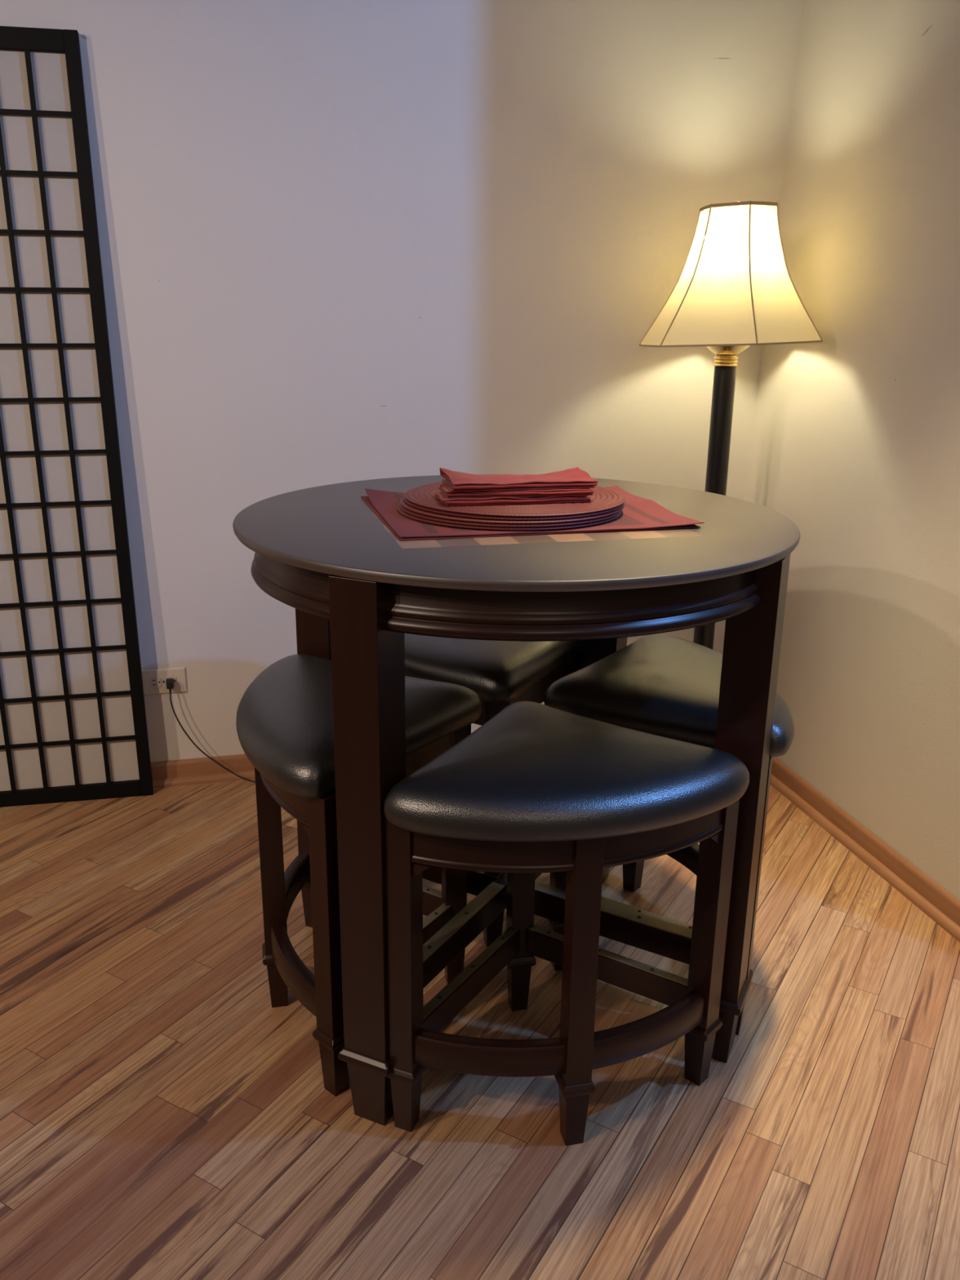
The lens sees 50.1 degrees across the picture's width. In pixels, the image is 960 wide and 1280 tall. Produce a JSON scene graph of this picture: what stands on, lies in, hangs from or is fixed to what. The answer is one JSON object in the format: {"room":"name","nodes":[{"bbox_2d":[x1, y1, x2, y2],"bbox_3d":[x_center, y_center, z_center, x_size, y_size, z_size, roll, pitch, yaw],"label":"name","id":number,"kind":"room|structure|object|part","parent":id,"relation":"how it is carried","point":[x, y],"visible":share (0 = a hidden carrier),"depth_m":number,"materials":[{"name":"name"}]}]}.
{"room":"dining room","nodes":[
{"label":"dining room","id":0,"kind":"room"},
{"bbox_2d":[0,0,804,762],"bbox_3d":[-1.592,-0.818,2.322,5.319,2.600,0.121,-4,18,-14],"label":"wall","id":1,"kind":"structure","parent":0,"point":[340,241],"depth_m":2.60,"materials":[{"name":"white paint"}]},
{"bbox_2d":[141,666,187,694],"bbox_3d":[-0.845,0.111,2.745,0.117,0.071,0.008,-4,18,-14],"label":"wall outlet","id":2,"kind":"object","parent":1,"relation":"attached to","point":[153,680],"visible":0.85,"depth_m":2.74,"materials":[{"name":"beige plastic"}]},
{"bbox_2d":[150,675,161,688],"bbox_3d":[-0.863,0.113,2.738,0.027,0.034,0.003,-4,18,-14],"label":"receptacle","id":3,"kind":"object","parent":2,"relation":"attached to","point":[155,681],"depth_m":2.74,"materials":[{"name":"beige plastic"}]},
{"bbox_2d":[165,675,177,686],"bbox_3d":[-0.825,0.110,2.747,0.027,0.034,0.003,-4,18,-14],"label":"receptacle","id":4,"kind":"object","parent":2,"relation":"attached to","point":[175,677],"depth_m":2.75,"materials":[{"name":"black"}]},
{"bbox_2d":[151,754,254,778],"bbox_3d":[-1.712,0.418,2.611,5.069,0.065,0.011,-4,18,-14],"label":"baseboard","id":5,"kind":"structure","parent":1,"relation":"attached to","point":[238,762],"depth_m":2.83,"materials":[{"name":"brown wood"}]},
{"bbox_2d":[152,769,255,787],"bbox_3d":[-1.714,0.445,2.603,5.058,0.019,0.019,-4,18,-14],"label":"trim","id":6,"kind":"structure","parent":1,"relation":"attached to","point":[226,776],"depth_m":2.83,"materials":[{"name":"brown wood"}]},
{"bbox_2d":[0,778,959,1279],"bbox_3d":[0.489,0.911,1.331,11.000,0.060,10.000,1,17,0],"label":"floor","id":7,"kind":"structure","parent":0,"point":[160,1119],"depth_m":1.68,"materials":[{"name":"brown wood"}]},
{"bbox_2d":[0,26,153,807],"bbox_3d":[-1.143,-0.447,2.461,0.532,1.826,0.022,-4,16,-12],"label":"screen","id":8,"kind":"object","parent":7,"relation":"on","point":[73,722],"visible":1,"depth_m":2.50,"materials":[{"name":"black paint"}]},
{"bbox_3d":[-1.145,-1.304,2.215,0.471,0.044,0.018,-4,16,-12],"label":"rail","id":9,"kind":"part","parent":8,"relation":"part of","materials":[{"name":"black paint"}]},
{"bbox_3d":[-1.140,0.409,2.707,0.471,0.044,0.018,-4,16,-12],"label":"rail","id":10,"kind":"part","parent":8,"relation":"part of","materials":[{"name":"black paint"}]},
{"bbox_2d":[165,678,255,782],"bbox_3d":[-0.173,0.240,2.833,1.334,0.307,0.042,-1,17,-5],"label":"power cord","id":11,"kind":"object","parent":7,"relation":"on","point":[169,682],"visible":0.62,"depth_m":2.75,"materials":[{"name":"black rubber"}]},
{"bbox_2d":[235,653,482,1096],"bbox_3d":[-0.286,0.386,1.848,0.443,0.616,0.442,10,20,27],"label":"stool","id":12,"kind":"object","parent":7,"relation":"on","point":[285,726],"visible":0.73,"depth_m":1.72,"materials":[{"name":"black leather"}]},
{"bbox_3d":[-0.374,0.421,1.851,0.041,0.545,0.041,-3,18,-12],"label":"leg","id":13,"kind":"part","parent":12,"relation":"part of","materials":[{"name":"brown wood"}]},
{"bbox_3d":[-0.317,0.568,1.773,0.042,0.052,0.237,-9,20,-29],"label":"foot rail","id":14,"kind":"part","parent":12,"relation":"part of","materials":[{"name":"brown wood"}]},
{"bbox_3d":[-0.373,0.493,2.012,0.042,0.052,0.237,2,17,4],"label":"foot rail","id":15,"kind":"part","parent":12,"relation":"part of","materials":[{"name":"brown wood"}]},
{"bbox_3d":[-0.347,0.343,2.100,0.041,0.545,0.041,8,19,21],"label":"leg","id":16,"kind":"part","parent":12,"relation":"part of","materials":[{"name":"brown wood"}]},
{"bbox_3d":[-0.236,0.490,1.637,0.041,0.545,0.041,16,23,39],"label":"leg","id":17,"kind":"part","parent":12,"relation":"part of","materials":[{"name":"brown wood"}]},
{"bbox_3d":[-0.281,0.128,1.760,0.443,0.071,0.439,10,19,26],"label":"seat","id":18,"kind":"part","parent":12,"relation":"part of","materials":[{"name":"black leather"}]},
{"bbox_3d":[-0.140,0.216,1.708,0.022,0.063,0.321,11,20,30],"label":"rail","id":19,"kind":"part","parent":12,"relation":"part of","materials":[{"name":"brown wood"}]},
{"bbox_3d":[-0.048,0.403,1.922,0.041,0.545,0.041,-3,18,-12],"label":"leg","id":20,"kind":"part","parent":12,"relation":"part of","materials":[{"name":"brown wood"}]},
{"bbox_2d":[404,633,582,947],"bbox_3d":[-0.014,0.260,2.261,0.443,0.616,0.443,13,21,33],"label":"stool","id":21,"kind":"object","parent":7,"relation":"on","point":[503,673],"visible":0.14,"depth_m":2.01,"materials":[{"name":"black leather"}]},
{"bbox_3d":[-0.045,0.269,2.350,0.041,0.545,0.041,-3,18,-12],"label":"leg","id":22,"kind":"part","parent":21,"relation":"part of","materials":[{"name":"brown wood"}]},
{"bbox_3d":[-0.117,0.107,2.057,0.321,0.063,0.022,11,20,30],"label":"rail","id":23,"kind":"part","parent":21,"relation":"part of","materials":[{"name":"brown wood"}]},
{"bbox_3d":[-0.040,0.002,2.173,0.439,0.071,0.443,10,19,26],"label":"seat","id":24,"kind":"part","parent":21,"relation":"part of","materials":[{"name":"black leather"}]},
{"bbox_3d":[0.029,0.367,2.039,0.041,0.545,0.041,-3,18,-12],"label":"leg","id":25,"kind":"part","parent":21,"relation":"part of","materials":[{"name":"brown wood"}]},
{"bbox_3d":[0.125,0.094,2.110,0.022,0.063,0.321,11,20,30],"label":"rail","id":26,"kind":"part","parent":21,"relation":"part of","materials":[{"name":"brown wood"}]},
{"bbox_3d":[0.216,0.280,2.325,0.041,0.545,0.041,8,19,21],"label":"leg","id":27,"kind":"part","parent":21,"relation":"part of","materials":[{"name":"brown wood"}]},
{"bbox_2d":[232,474,799,1125],"bbox_3d":[0.053,0.221,1.889,0.937,0.914,0.937,1,17,0],"label":"table","id":28,"kind":"object","parent":7,"relation":"on","point":[355,589],"visible":0.63,"depth_m":1.51,"materials":[{"name":"brown wood"}]},
{"bbox_3d":[-0.314,0.161,2.095,0.075,0.896,0.075,9,19,24],"label":"leg","id":29,"kind":"part","parent":28,"relation":"part of","materials":[{"name":"brown wood"}]},
{"bbox_3d":[-0.160,0.336,1.541,0.075,0.896,0.075,9,19,24],"label":"leg","id":30,"kind":"part","parent":28,"relation":"part of","materials":[{"name":"brown wood"}]},
{"bbox_2d":[360,496,700,540],"bbox_3d":[0.068,-0.222,1.766,0.490,0.004,0.386,-4,18,-14],"label":"placemat","id":31,"kind":"object","parent":28,"relation":"on","point":[366,499],"visible":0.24,"depth_m":1.60,"materials":[{"name":"red fabric"}]},
{"bbox_2d":[364,485,704,537],"bbox_3d":[0.074,-0.230,1.763,0.492,0.015,0.384,-4,18,-13],"label":"placemat","id":32,"kind":"object","parent":31,"relation":"on","point":[637,513],"visible":0.36,"depth_m":1.67,"materials":[{"name":"red fabric"}]},
{"bbox_2d":[397,504,622,530],"bbox_3d":[0.050,-0.227,1.760,0.382,0.005,0.382,-3,18,-12],"label":"placemat","id":33,"kind":"object","parent":32,"relation":"on","point":[482,527],"visible":0.05,"depth_m":1.60,"materials":[{"name":"red fabric"}]},
{"bbox_2d":[399,503,622,527],"bbox_3d":[0.053,-0.231,1.757,0.380,0.006,0.380,-12,21,-35],"label":"placemat","id":34,"kind":"object","parent":33,"relation":"on","point":[433,518],"visible":0.04,"depth_m":1.60,"materials":[{"name":"red fabric"}]},
{"bbox_2d":[400,495,624,524],"bbox_3d":[0.054,-0.237,1.757,0.382,0.006,0.382,6,18,15],"label":"placemat","id":35,"kind":"object","parent":34,"relation":"on","point":[402,502],"visible":0.04,"depth_m":1.60,"materials":[{"name":"red fabric"}]},
{"bbox_2d":[404,497,624,519],"bbox_3d":[0.058,-0.242,1.754,0.374,0.006,0.374,-6,19,-20],"label":"placemat","id":36,"kind":"object","parent":35,"relation":"on","point":[437,511],"visible":0.04,"depth_m":1.60,"materials":[{"name":"red fabric"}]},
{"bbox_2d":[404,481,626,516],"bbox_3d":[0.060,-0.247,1.754,0.376,0.005,0.376,11,20,30],"label":"placemat","id":37,"kind":"object","parent":36,"relation":"on","point":[602,499],"visible":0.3,"depth_m":1.64,"materials":[{"name":"red fabric"}]},
{"bbox_2d":[434,492,591,506],"bbox_3d":[0.052,-0.237,1.688,0.249,0.012,0.090,-3,18,-13],"label":"folded napkin","id":38,"kind":"object","parent":37,"relation":"on","point":[530,500],"visible":0.5,"depth_m":1.65,"materials":[{"name":"red fabric"}]},
{"bbox_2d":[438,484,593,497],"bbox_3d":[0.058,-0.248,1.691,0.245,0.012,0.093,-3,18,-11],"label":"folded napkin","id":39,"kind":"object","parent":38,"relation":"on","point":[443,488],"visible":0.53,"depth_m":1.65,"materials":[{"name":"red fabric"}]},
{"bbox_2d":[440,466,597,491],"bbox_3d":[0.064,-0.267,1.692,0.248,0.026,0.100,-3,18,-13],"label":"folded napkin","id":40,"kind":"object","parent":39,"relation":"on","point":[574,477],"visible":1,"depth_m":1.67,"materials":[{"name":"red fabric"}]},
{"bbox_3d":[0.267,0.122,2.243,0.075,0.896,0.075,9,19,24],"label":"leg","id":41,"kind":"part","parent":28,"relation":"part of","materials":[{"name":"brown wood"}]},
{"bbox_3d":[0.421,0.297,1.689,0.075,0.896,0.075,9,19,24],"label":"leg","id":42,"kind":"part","parent":28,"relation":"part of","materials":[{"name":"brown wood"}]},
{"bbox_2d":[383,701,749,1146],"bbox_3d":[0.141,0.465,1.613,0.444,0.616,0.443,10,20,27],"label":"stool","id":43,"kind":"object","parent":7,"relation":"on","point":[536,788],"visible":1,"depth_m":1.54,"materials":[{"name":"black leather"}]},
{"bbox_3d":[-0.114,0.514,1.564,0.041,0.545,0.041,8,19,21],"label":"leg","id":44,"kind":"part","parent":43,"relation":"part of","materials":[{"name":"brown wood"}]},
{"bbox_3d":[0.014,0.634,1.575,0.237,0.052,0.042,2,17,4],"label":"foot rail","id":45,"kind":"part","parent":43,"relation":"part of","materials":[{"name":"brown wood"}]},
{"bbox_3d":[0.074,0.427,1.849,0.041,0.545,0.041,-3,18,-12],"label":"leg","id":46,"kind":"part","parent":43,"relation":"part of","materials":[{"name":"brown wood"}]},
{"bbox_3d":[0.150,0.205,1.532,0.439,0.071,0.443,10,19,26],"label":"seat","id":47,"kind":"part","parent":43,"relation":"part of","materials":[{"name":"black leather"}]},
{"bbox_3d":[0.148,0.525,1.539,0.041,0.545,0.041,-3,18,-12],"label":"leg","id":48,"kind":"part","parent":43,"relation":"part of","materials":[{"name":"brown wood"}]},
{"bbox_3d":[0.265,0.620,1.630,0.237,0.052,0.042,-9,20,-29],"label":"foot rail","id":49,"kind":"part","parent":43,"relation":"part of","materials":[{"name":"brown wood"}]},
{"bbox_3d":[0.372,0.487,1.671,0.041,0.545,0.041,16,23,39],"label":"leg","id":50,"kind":"part","parent":43,"relation":"part of","materials":[{"name":"brown wood"}]},
{"bbox_2d":[543,633,794,1035],"bbox_3d":[0.400,0.339,2.025,0.443,0.616,0.444,10,20,27],"label":"stool","id":51,"kind":"object","parent":7,"relation":"on","point":[661,685],"visible":0.41,"depth_m":1.83,"materials":[{"name":"black leather"}]},
{"bbox_3d":[0.162,0.391,1.970,0.041,0.545,0.041,-3,18,-13],"label":"leg","id":52,"kind":"part","parent":51,"relation":"part of","materials":[{"name":"brown wood"}]},
{"bbox_3d":[0.349,0.303,2.256,0.041,0.545,0.041,15,23,39],"label":"leg","id":53,"kind":"part","parent":51,"relation":"part of","materials":[{"name":"brown wood"}]},
{"bbox_3d":[0.402,0.077,1.949,0.443,0.071,0.439,9,19,26],"label":"seat","id":54,"kind":"part","parent":51,"relation":"part of","materials":[{"name":"black leather"}]},
{"bbox_3d":[0.427,0.447,2.191,0.042,0.052,0.237,-9,20,-29],"label":"foot rail","id":55,"kind":"part","parent":51,"relation":"part of","materials":[{"name":"brown wood"}]},
{"bbox_3d":[0.315,0.190,1.810,0.321,0.063,0.022,11,20,30],"label":"rail","id":56,"kind":"part","parent":51,"relation":"part of","materials":[{"name":"brown wood"}]},
{"bbox_3d":[0.462,0.449,1.794,0.041,0.545,0.041,8,19,21],"label":"leg","id":57,"kind":"part","parent":51,"relation":"part of","materials":[{"name":"brown wood"}]},
{"bbox_2d":[639,200,822,649],"bbox_3d":[0.618,-0.343,2.712,0.462,1.513,0.418,9,19,25],"label":"floor lamp","id":58,"kind":"object","parent":7,"relation":"on","point":[735,291],"visible":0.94,"depth_m":2.44,"materials":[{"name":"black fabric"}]},
{"bbox_3d":[0.623,-0.747,2.586,0.420,0.023,0.460,1,17,0],"label":"rim trim","id":59,"kind":"part","parent":58,"relation":"part of","materials":[{"name":"beige"}]},
{"bbox_3d":[0.625,-0.897,2.539,0.417,0.335,0.457,1,17,0],"label":"lamp shade","id":60,"kind":"part","parent":58,"relation":"part of","materials":[{"name":"fabric"}]},
{"bbox_3d":[0.626,-1.049,2.492,0.172,0.015,0.188,1,17,0],"label":"rim trim","id":61,"kind":"part","parent":58,"relation":"part of","materials":[{"name":"beige"}]},
{"bbox_2d":[744,0,959,900],"bbox_3d":[1.019,-0.768,2.264,0.208,2.600,1.336,-4,18,-14],"label":"wall","id":62,"kind":"structure","parent":0,"point":[855,437],"depth_m":2.40,"materials":[{"name":"white paint"}]},
{"bbox_2d":[769,773,959,942],"bbox_3d":[0.889,0.478,2.598,0.017,0.019,1.288,-4,18,-14],"label":"trim","id":63,"kind":"structure","parent":62,"relation":"attached to","point":[932,912],"depth_m":2.44,"materials":[{"name":"brown wood"}]},
{"bbox_2d":[771,756,959,926],"bbox_3d":[0.901,0.453,2.602,0.011,0.065,1.305,-4,18,-14],"label":"baseboard","id":64,"kind":"structure","parent":62,"relation":"attached to","point":[945,902],"depth_m":2.45,"materials":[{"name":"brown wood"}]}
]}

